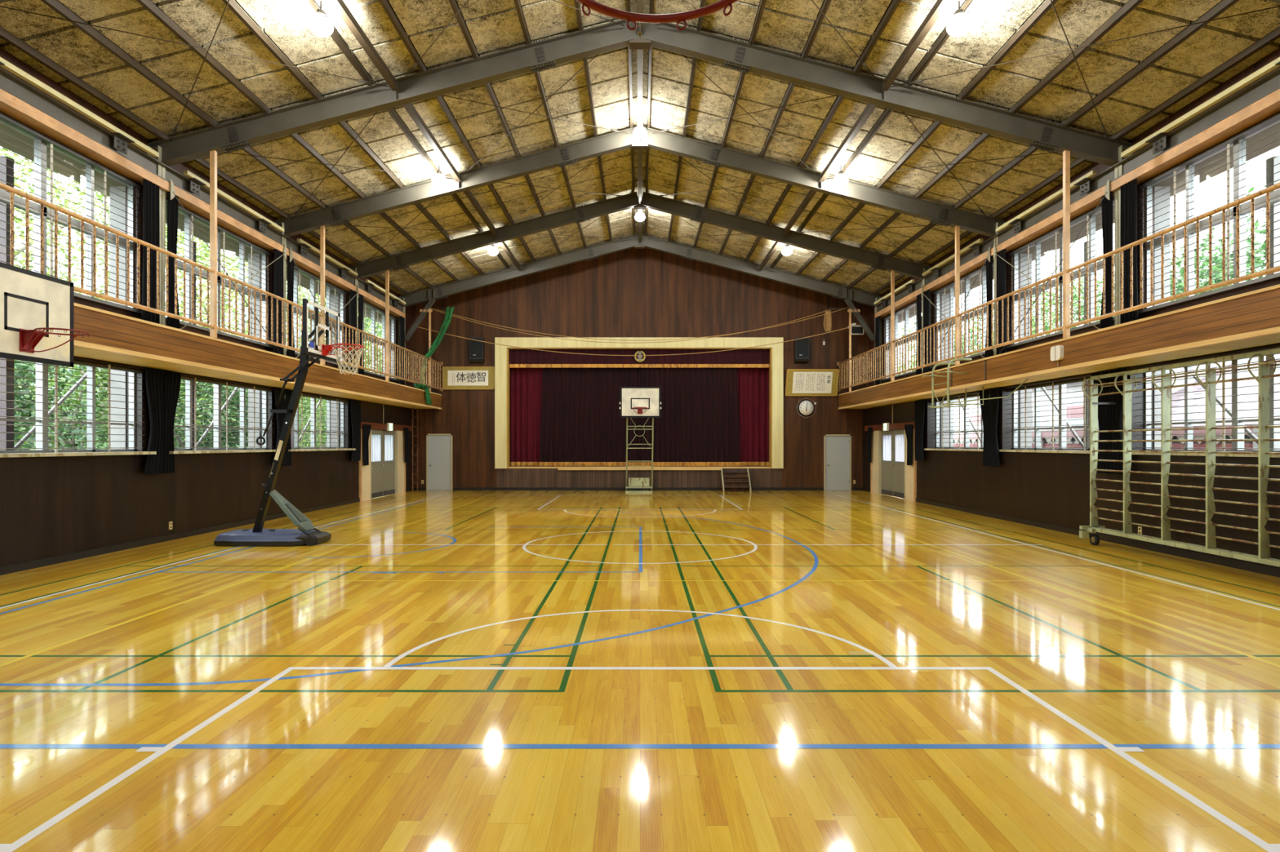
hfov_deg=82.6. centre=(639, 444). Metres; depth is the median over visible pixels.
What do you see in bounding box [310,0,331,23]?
lamp
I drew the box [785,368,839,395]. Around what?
board
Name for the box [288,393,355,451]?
window
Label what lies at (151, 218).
curtain
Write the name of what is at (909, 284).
rail
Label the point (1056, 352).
box
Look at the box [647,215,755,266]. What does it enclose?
brace
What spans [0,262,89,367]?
backboard
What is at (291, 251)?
brace
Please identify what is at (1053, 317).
broadleaf tree
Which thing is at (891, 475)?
door
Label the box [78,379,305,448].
broadleaf tree
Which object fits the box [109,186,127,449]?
pier
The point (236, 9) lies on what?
roof purlin
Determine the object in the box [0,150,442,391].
gallery railing
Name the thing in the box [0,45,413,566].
wall
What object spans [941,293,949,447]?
pier
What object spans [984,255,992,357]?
curtain
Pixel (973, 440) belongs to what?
covered walkway
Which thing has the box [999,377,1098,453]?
window
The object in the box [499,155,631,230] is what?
brace
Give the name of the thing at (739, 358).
valance
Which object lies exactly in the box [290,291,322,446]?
brace
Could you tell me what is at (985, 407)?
window curtain
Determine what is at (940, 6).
tie beam
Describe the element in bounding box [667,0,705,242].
purlin
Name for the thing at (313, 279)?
window
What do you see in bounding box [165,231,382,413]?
broadleaf tree
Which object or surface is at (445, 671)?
floor
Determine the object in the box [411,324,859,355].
rope
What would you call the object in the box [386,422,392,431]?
exit sign
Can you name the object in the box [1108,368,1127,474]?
window curtain
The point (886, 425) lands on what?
exit sign
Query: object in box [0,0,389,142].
brace
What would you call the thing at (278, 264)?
curtain
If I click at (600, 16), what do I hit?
brace
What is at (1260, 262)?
broadleaf tree
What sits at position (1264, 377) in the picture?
wall bars
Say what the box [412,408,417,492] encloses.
ladder
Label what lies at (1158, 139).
rail
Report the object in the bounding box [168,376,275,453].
window
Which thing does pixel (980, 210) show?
brace
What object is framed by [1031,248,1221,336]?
broadleaf tree
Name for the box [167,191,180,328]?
curtain
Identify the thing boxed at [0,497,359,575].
baseboard
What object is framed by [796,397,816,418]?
wall clock
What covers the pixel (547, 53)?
roof frame
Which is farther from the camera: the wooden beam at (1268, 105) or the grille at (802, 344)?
the grille at (802, 344)
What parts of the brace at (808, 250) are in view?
rod, rod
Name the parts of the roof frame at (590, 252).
ridge plate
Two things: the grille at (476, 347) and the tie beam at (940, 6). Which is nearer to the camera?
the tie beam at (940, 6)
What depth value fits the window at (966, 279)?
17.24 m
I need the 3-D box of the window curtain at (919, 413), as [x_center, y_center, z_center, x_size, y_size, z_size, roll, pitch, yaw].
[7.406,-0.360,19.285,0.068,1.600,0.670,0,0,0]
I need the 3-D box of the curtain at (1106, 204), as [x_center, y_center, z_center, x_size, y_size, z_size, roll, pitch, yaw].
[7.476,-2.870,11.690,0.068,2.260,0.320,0,0,0]
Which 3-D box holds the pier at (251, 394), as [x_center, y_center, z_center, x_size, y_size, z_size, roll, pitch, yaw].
[-7.980,-1.040,15.360,0.240,5.800,0.600,0,0,0]
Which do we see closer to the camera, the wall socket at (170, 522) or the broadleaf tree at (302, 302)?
the wall socket at (170, 522)
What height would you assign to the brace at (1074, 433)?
5.600 m
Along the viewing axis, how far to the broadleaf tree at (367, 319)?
45.05 m
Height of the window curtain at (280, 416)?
1.620 m
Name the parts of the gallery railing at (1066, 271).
roof post, roof post, roof post, rail, roof post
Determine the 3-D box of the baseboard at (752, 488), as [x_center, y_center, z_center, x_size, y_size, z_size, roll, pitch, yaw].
[4.950,1.510,24.535,2.460,0.100,0.030,0,0,0]
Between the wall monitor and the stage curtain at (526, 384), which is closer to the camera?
the wall monitor
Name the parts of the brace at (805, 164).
rod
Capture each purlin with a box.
[0,26,408,295]
[40,0,433,288]
[136,0,459,282]
[222,0,484,275]
[303,0,510,268]
[378,0,540,272]
[448,0,564,266]
[513,0,586,248]
[574,0,612,242]
[626,0,635,235]
[644,0,653,235]
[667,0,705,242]
[693,0,766,248]
[715,0,831,266]
[739,0,901,272]
[769,0,976,268]
[795,0,1057,275]
[820,0,1143,282]
[846,0,1239,288]
[871,26,1279,295]
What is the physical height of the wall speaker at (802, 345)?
0.840 m
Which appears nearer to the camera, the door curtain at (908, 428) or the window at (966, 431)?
the window at (966, 431)
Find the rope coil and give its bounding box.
[823,310,831,332]
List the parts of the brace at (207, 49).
rod, rod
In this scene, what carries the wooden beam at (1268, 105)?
attached to the wall at (1049, 488)
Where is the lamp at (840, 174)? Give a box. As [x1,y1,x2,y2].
[834,164,847,178]
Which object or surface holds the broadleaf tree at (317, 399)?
on the ground
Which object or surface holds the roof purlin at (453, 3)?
attached to the ceiling
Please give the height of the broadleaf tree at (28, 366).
5.110 m
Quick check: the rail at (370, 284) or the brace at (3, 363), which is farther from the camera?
the rail at (370, 284)
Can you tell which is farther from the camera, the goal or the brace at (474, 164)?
the goal
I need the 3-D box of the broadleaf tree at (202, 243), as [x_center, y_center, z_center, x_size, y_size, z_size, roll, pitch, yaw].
[-18.721,-5.658,25.987,12.697,15.042,14.704,0,0,22]
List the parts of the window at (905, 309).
sill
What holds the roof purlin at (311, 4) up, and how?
attached to the ceiling
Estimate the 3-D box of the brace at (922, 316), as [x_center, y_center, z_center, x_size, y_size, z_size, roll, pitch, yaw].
[8.270,-0.940,21.245,0.100,5.600,3.233,0,0,0]
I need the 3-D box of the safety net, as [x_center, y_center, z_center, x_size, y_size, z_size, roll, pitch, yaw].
[-6.424,-2.803,22.403,1.023,3.117,1.520,0,0,0]
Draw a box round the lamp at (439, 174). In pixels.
[432,164,445,178]
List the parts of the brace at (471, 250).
rod, rod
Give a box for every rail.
[0,57,159,156]
[182,169,284,233]
[297,238,357,278]
[365,279,405,306]
[874,279,914,306]
[922,238,982,278]
[995,169,1097,233]
[1120,57,1279,156]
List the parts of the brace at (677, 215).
rod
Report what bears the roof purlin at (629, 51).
attached to the wall at (632, 292)
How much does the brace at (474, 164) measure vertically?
0.914 m
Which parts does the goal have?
plate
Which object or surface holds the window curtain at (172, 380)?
hanging from the gallery at (113, 337)
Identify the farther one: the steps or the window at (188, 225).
the steps
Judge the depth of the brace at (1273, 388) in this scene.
9.45 m
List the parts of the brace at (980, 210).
rod, rod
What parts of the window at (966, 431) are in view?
sill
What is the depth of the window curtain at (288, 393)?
15.53 m
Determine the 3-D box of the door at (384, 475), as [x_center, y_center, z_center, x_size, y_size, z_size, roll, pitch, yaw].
[-7.615,0.475,21.880,0.130,2.170,4.440,0,0,0]
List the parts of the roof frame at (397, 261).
ridge plate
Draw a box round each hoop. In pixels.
[213,297,364,546]
[576,0,737,30]
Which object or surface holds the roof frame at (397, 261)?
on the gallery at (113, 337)
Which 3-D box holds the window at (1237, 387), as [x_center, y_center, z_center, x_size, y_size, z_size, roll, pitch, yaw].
[7.622,-0.492,9.455,0.365,1.295,3.510,0,0,0]
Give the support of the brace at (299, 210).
attached to the wall at (51, 506)
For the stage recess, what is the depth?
24.95 m
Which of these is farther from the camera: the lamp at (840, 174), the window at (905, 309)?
the window at (905, 309)
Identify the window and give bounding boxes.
[0,112,142,314]
[0,358,156,457]
[165,199,273,348]
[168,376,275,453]
[286,261,348,368]
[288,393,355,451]
[357,297,399,381]
[880,297,922,381]
[924,393,983,451]
[930,261,993,368]
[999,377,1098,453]
[1006,199,1114,348]
[1131,353,1279,457]
[1137,112,1279,314]
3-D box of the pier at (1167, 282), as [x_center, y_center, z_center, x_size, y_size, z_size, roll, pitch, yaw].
[7.980,-1.040,11.430,0.240,5.800,0.600,0,0,0]
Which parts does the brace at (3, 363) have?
post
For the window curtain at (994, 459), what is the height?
1.620 m
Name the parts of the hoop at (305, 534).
crank handle, tank, lift rod, parallel arm, board frame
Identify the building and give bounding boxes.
[953,360,1231,434]
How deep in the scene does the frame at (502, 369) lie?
24.40 m
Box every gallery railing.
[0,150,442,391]
[837,150,1279,391]
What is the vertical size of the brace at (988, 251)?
2.488 m
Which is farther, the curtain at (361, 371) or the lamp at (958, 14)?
the curtain at (361, 371)
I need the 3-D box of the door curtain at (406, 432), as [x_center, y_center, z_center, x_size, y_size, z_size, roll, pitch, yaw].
[-7.506,0.020,23.425,0.068,1.120,0.350,0,0,0]
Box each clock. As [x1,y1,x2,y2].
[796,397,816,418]
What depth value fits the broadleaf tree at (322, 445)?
25.91 m
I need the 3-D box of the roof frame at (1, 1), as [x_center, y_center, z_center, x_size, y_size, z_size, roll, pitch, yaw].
[0.000,-4.157,7.510,15.409,5.014,0.200,0,0,0]
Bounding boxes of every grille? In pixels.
[470,338,482,357]
[795,338,808,357]
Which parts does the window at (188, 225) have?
sill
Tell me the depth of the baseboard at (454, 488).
24.52 m
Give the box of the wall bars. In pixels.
[1079,347,1279,567]
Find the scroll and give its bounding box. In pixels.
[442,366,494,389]
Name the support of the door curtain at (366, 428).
hanging from the door at (384, 475)
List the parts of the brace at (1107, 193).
gusset plate, rod, gusset plate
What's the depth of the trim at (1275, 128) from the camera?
10.70 m
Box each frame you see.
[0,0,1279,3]
[146,19,1133,325]
[273,126,1006,355]
[348,191,931,373]
[397,234,882,385]
[494,337,783,468]
[921,358,1028,408]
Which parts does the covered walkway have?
walkway post, walkway post, walkway post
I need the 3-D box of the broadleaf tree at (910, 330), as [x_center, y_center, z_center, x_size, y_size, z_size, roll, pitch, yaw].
[29.811,-6.099,74.261,17.212,16.655,16.007,0,0,-31]
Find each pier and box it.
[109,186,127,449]
[248,253,260,448]
[330,293,338,447]
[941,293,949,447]
[1019,253,1031,448]
[1152,186,1170,448]
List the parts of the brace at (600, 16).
rod, rod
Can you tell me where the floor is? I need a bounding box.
[0,490,1279,851]
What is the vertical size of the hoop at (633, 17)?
0.940 m
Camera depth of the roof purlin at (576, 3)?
13.72 m
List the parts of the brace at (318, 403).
post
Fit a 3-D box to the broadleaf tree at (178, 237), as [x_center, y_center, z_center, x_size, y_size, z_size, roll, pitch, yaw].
[-18.367,-5.500,32.071,14.362,14.693,12.402,0,0,37]
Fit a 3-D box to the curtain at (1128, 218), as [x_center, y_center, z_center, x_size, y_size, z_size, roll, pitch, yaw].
[7.476,-2.870,11.130,0.068,2.260,0.400,0,0,0]
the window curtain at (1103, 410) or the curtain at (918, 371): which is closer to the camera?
the window curtain at (1103, 410)
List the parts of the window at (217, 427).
sill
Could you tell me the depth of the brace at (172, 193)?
12.52 m
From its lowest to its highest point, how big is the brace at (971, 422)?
5.600 m
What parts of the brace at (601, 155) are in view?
rod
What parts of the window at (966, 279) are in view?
sill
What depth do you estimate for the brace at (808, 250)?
21.21 m
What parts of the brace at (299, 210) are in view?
rod, rod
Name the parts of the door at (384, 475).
jamb post, panel, pane, kick plate, pane, kick plate, panel, jamb post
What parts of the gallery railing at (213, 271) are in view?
roof post, rail, roof post, roof post, roof post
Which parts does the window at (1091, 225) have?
sill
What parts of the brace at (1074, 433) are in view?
post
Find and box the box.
[1050,345,1063,366]
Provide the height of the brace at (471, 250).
0.901 m
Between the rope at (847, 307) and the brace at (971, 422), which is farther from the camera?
the rope at (847, 307)
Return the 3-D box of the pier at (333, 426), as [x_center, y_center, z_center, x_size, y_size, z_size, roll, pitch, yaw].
[-7.980,-1.040,19.290,0.240,5.800,0.600,0,0,0]
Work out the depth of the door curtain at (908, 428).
19.90 m
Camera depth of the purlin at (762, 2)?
13.26 m
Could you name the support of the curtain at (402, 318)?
hanging from the wall at (51, 506)
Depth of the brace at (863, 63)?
10.66 m
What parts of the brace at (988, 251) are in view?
rod, gusset plate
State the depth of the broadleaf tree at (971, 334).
62.11 m
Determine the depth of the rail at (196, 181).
13.13 m
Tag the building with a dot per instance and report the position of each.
(1073, 423)
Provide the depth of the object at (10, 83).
10.98 m
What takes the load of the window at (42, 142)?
in the wall at (51, 506)
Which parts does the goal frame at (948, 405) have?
arm, arm, swing arm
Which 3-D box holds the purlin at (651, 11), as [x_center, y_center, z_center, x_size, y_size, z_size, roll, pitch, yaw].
[0.173,-6.681,11.170,0.054,0.098,26.740,0,0,0]
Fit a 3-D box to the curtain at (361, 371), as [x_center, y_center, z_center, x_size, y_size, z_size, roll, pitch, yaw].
[-7.476,-2.870,19.550,0.068,2.260,0.320,0,0,0]
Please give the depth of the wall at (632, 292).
24.54 m
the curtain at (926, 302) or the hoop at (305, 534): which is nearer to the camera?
the hoop at (305, 534)
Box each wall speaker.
[469,337,484,363]
[794,337,808,363]
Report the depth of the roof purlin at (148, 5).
10.70 m
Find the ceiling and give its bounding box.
[0,0,1279,295]
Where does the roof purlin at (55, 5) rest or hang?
attached to the ceiling
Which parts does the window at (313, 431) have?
sill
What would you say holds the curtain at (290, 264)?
hanging from the wall at (51, 506)
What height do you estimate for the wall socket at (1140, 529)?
0.124 m
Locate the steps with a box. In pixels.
[720,467,751,492]
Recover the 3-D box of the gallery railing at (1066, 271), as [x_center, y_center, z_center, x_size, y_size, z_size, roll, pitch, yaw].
[6.690,-3.137,11.320,0.100,2.934,26.440,0,0,0]
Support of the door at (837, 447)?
in the wall at (632, 292)
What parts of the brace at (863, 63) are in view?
rod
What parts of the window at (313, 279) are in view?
sill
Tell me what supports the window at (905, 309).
in the wall at (1049, 488)
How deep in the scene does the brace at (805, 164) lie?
13.42 m
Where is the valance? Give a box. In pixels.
[509,349,769,368]
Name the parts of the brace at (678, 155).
rod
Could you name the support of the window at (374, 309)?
in the wall at (51, 506)
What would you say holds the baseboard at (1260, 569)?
attached to the wall at (1049, 488)
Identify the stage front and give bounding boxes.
[497,468,782,487]
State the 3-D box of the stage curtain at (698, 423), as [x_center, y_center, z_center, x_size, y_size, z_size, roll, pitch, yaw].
[1.730,-1.208,24.753,3.380,3.905,0.088,0,0,0]
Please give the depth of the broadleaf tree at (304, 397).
23.29 m
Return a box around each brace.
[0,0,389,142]
[0,155,96,450]
[169,178,286,354]
[173,241,238,448]
[222,111,453,219]
[289,246,358,368]
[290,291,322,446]
[337,198,492,266]
[401,0,623,81]
[406,249,516,295]
[441,53,628,174]
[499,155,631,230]
[524,215,632,266]
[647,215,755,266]
[648,155,780,230]
[651,53,838,174]
[656,0,878,81]
[763,249,873,295]
[787,198,942,266]
[826,111,1057,219]
[890,0,1279,142]
[921,246,990,373]
[921,315,922,365]
[957,291,986,442]
[993,178,1110,354]
[1041,241,1098,448]
[1183,155,1279,450]
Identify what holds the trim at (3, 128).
attached to the wall at (51, 506)
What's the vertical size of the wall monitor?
0.382 m
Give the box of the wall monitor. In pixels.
[848,323,863,334]
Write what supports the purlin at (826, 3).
attached to the ceiling
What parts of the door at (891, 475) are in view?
jamb post, panel, kick plate, pane, kick plate, pane, panel, jamb post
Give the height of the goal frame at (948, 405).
0.983 m
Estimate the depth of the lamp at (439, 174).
14.82 m
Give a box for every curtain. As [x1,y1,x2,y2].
[141,178,159,324]
[143,368,163,474]
[162,371,181,473]
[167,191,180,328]
[273,248,284,355]
[274,387,284,466]
[284,389,293,466]
[287,255,295,357]
[349,289,356,373]
[350,400,360,461]
[358,293,364,375]
[363,424,371,465]
[399,315,404,385]
[404,427,408,462]
[510,367,542,466]
[538,367,640,466]
[640,367,740,466]
[737,367,768,466]
[867,427,871,462]
[875,315,880,385]
[904,424,912,465]
[914,400,924,461]
[915,293,921,375]
[923,289,930,373]
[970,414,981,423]
[979,389,989,466]
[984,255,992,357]
[989,387,1000,466]
[995,248,1006,355]
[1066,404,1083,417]
[1091,371,1110,473]
[1099,191,1112,328]
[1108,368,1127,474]
[1120,178,1138,324]
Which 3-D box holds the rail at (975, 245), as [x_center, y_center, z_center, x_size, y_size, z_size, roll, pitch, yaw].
[7.430,-4.330,17.395,0.180,0.260,3.230,0,0,0]
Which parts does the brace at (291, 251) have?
gusset plate, rod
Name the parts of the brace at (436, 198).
rod, rod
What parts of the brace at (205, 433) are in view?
post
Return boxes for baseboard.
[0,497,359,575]
[413,487,426,490]
[453,487,719,490]
[751,487,823,490]
[851,487,862,490]
[915,497,1279,577]
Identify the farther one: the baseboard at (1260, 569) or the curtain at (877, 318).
the curtain at (877, 318)
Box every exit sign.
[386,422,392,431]
[883,422,888,431]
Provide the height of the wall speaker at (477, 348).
0.840 m
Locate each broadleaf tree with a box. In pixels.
[0,146,239,449]
[0,147,298,425]
[13,266,235,450]
[13,360,107,450]
[57,188,376,443]
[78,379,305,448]
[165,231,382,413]
[181,315,326,448]
[221,347,382,447]
[244,288,382,423]
[298,399,326,446]
[302,302,382,370]
[897,305,982,374]
[912,306,982,368]
[953,253,1102,355]
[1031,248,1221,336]
[1170,186,1266,300]
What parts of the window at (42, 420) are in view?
sill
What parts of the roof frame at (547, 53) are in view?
ridge plate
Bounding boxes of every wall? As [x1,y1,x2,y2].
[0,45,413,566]
[412,247,867,490]
[862,45,1279,568]
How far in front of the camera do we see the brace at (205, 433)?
13.43 m
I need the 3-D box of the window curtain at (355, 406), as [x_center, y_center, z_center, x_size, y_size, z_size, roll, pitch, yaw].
[-7.526,-0.360,19.285,0.068,1.600,0.670,0,0,0]
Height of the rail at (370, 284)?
0.260 m
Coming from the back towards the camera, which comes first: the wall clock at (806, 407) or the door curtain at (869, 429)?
the wall clock at (806, 407)
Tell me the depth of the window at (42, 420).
9.85 m
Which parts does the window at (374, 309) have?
sill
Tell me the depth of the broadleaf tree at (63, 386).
15.81 m
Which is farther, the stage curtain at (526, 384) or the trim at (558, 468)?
the stage curtain at (526, 384)
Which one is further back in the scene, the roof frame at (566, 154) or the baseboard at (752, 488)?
the baseboard at (752, 488)
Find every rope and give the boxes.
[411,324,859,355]
[431,306,848,340]
[431,308,827,342]
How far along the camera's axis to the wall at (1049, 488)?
12.36 m
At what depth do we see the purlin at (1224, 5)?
10.32 m
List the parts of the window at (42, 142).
sill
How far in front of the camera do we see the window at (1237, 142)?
9.79 m
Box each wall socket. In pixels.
[168,521,172,529]
[1137,526,1142,534]
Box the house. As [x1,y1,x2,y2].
[1172,355,1266,426]
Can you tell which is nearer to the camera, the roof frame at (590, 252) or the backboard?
the backboard
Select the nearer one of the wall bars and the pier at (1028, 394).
the wall bars
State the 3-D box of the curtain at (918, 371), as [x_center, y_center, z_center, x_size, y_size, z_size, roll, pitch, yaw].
[7.476,-2.870,19.550,0.068,2.260,0.320,0,0,0]
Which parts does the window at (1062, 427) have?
sill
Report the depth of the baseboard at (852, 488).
24.52 m
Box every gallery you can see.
[74,302,441,409]
[838,284,1279,409]
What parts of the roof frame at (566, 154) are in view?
ridge plate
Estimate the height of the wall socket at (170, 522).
0.124 m
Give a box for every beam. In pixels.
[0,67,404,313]
[329,0,521,271]
[636,0,643,241]
[758,0,950,271]
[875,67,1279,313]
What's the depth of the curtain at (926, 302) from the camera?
18.96 m
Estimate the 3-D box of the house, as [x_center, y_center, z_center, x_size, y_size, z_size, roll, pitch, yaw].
[14.730,-0.500,14.300,4.790,4.720,10.600,0,0,0]
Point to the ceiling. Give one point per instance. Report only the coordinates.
(493, 26)
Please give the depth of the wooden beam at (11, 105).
10.86 m
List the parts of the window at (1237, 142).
sill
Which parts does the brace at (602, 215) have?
rod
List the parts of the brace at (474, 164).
rod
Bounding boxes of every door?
[359,422,411,502]
[426,434,452,490]
[823,434,851,490]
[864,422,916,502]
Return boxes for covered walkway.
[953,423,1257,450]
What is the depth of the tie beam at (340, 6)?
12.04 m
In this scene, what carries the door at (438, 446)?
in the wall at (632, 292)
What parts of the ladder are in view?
ladder rail, ladder rail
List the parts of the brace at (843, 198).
rod, rod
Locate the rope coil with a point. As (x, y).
(828, 315)
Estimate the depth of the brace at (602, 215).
21.64 m
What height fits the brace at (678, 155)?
0.914 m
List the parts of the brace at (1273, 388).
post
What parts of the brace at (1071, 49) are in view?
rod, rod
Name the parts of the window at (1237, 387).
sill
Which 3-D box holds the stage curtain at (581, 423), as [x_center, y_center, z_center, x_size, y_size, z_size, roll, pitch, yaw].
[-1.660,-1.208,24.843,3.560,3.905,0.088,0,0,0]
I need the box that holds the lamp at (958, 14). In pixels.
[948,0,969,23]
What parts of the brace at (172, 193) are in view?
gusset plate, rod, gusset plate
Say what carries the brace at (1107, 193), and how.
attached to the wall at (1049, 488)
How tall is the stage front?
0.640 m
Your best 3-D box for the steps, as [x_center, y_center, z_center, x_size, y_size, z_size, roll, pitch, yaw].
[3.178,1.180,24.160,0.915,0.760,0.720,0,0,0]
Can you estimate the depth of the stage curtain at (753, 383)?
24.96 m
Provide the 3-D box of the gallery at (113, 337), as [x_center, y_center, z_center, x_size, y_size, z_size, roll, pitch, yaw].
[-7.210,-1.420,11.170,1.080,0.500,26.740,0,0,0]
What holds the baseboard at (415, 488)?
attached to the wall at (632, 292)
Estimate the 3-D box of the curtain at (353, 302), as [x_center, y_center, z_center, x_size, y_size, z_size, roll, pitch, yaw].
[-7.476,-2.870,18.990,0.068,2.260,0.400,0,0,0]
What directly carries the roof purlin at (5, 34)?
attached to the wall at (632, 292)
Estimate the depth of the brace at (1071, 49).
9.50 m
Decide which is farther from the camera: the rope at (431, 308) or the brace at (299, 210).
the rope at (431, 308)
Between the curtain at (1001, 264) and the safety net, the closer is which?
the curtain at (1001, 264)
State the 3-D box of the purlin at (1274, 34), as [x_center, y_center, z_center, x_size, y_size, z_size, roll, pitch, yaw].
[7.423,-4.789,11.170,0.054,0.098,26.740,0,0,0]
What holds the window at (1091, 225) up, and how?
in the wall at (1049, 488)
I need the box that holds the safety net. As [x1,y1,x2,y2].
[413,306,453,405]
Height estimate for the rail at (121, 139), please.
0.260 m
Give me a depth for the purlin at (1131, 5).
10.70 m
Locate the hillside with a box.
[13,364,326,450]
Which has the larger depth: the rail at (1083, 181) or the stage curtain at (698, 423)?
the stage curtain at (698, 423)
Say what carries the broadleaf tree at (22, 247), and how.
on the ground
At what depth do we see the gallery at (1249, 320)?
10.30 m
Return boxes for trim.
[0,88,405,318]
[0,123,390,324]
[506,466,771,470]
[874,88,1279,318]
[889,123,1279,324]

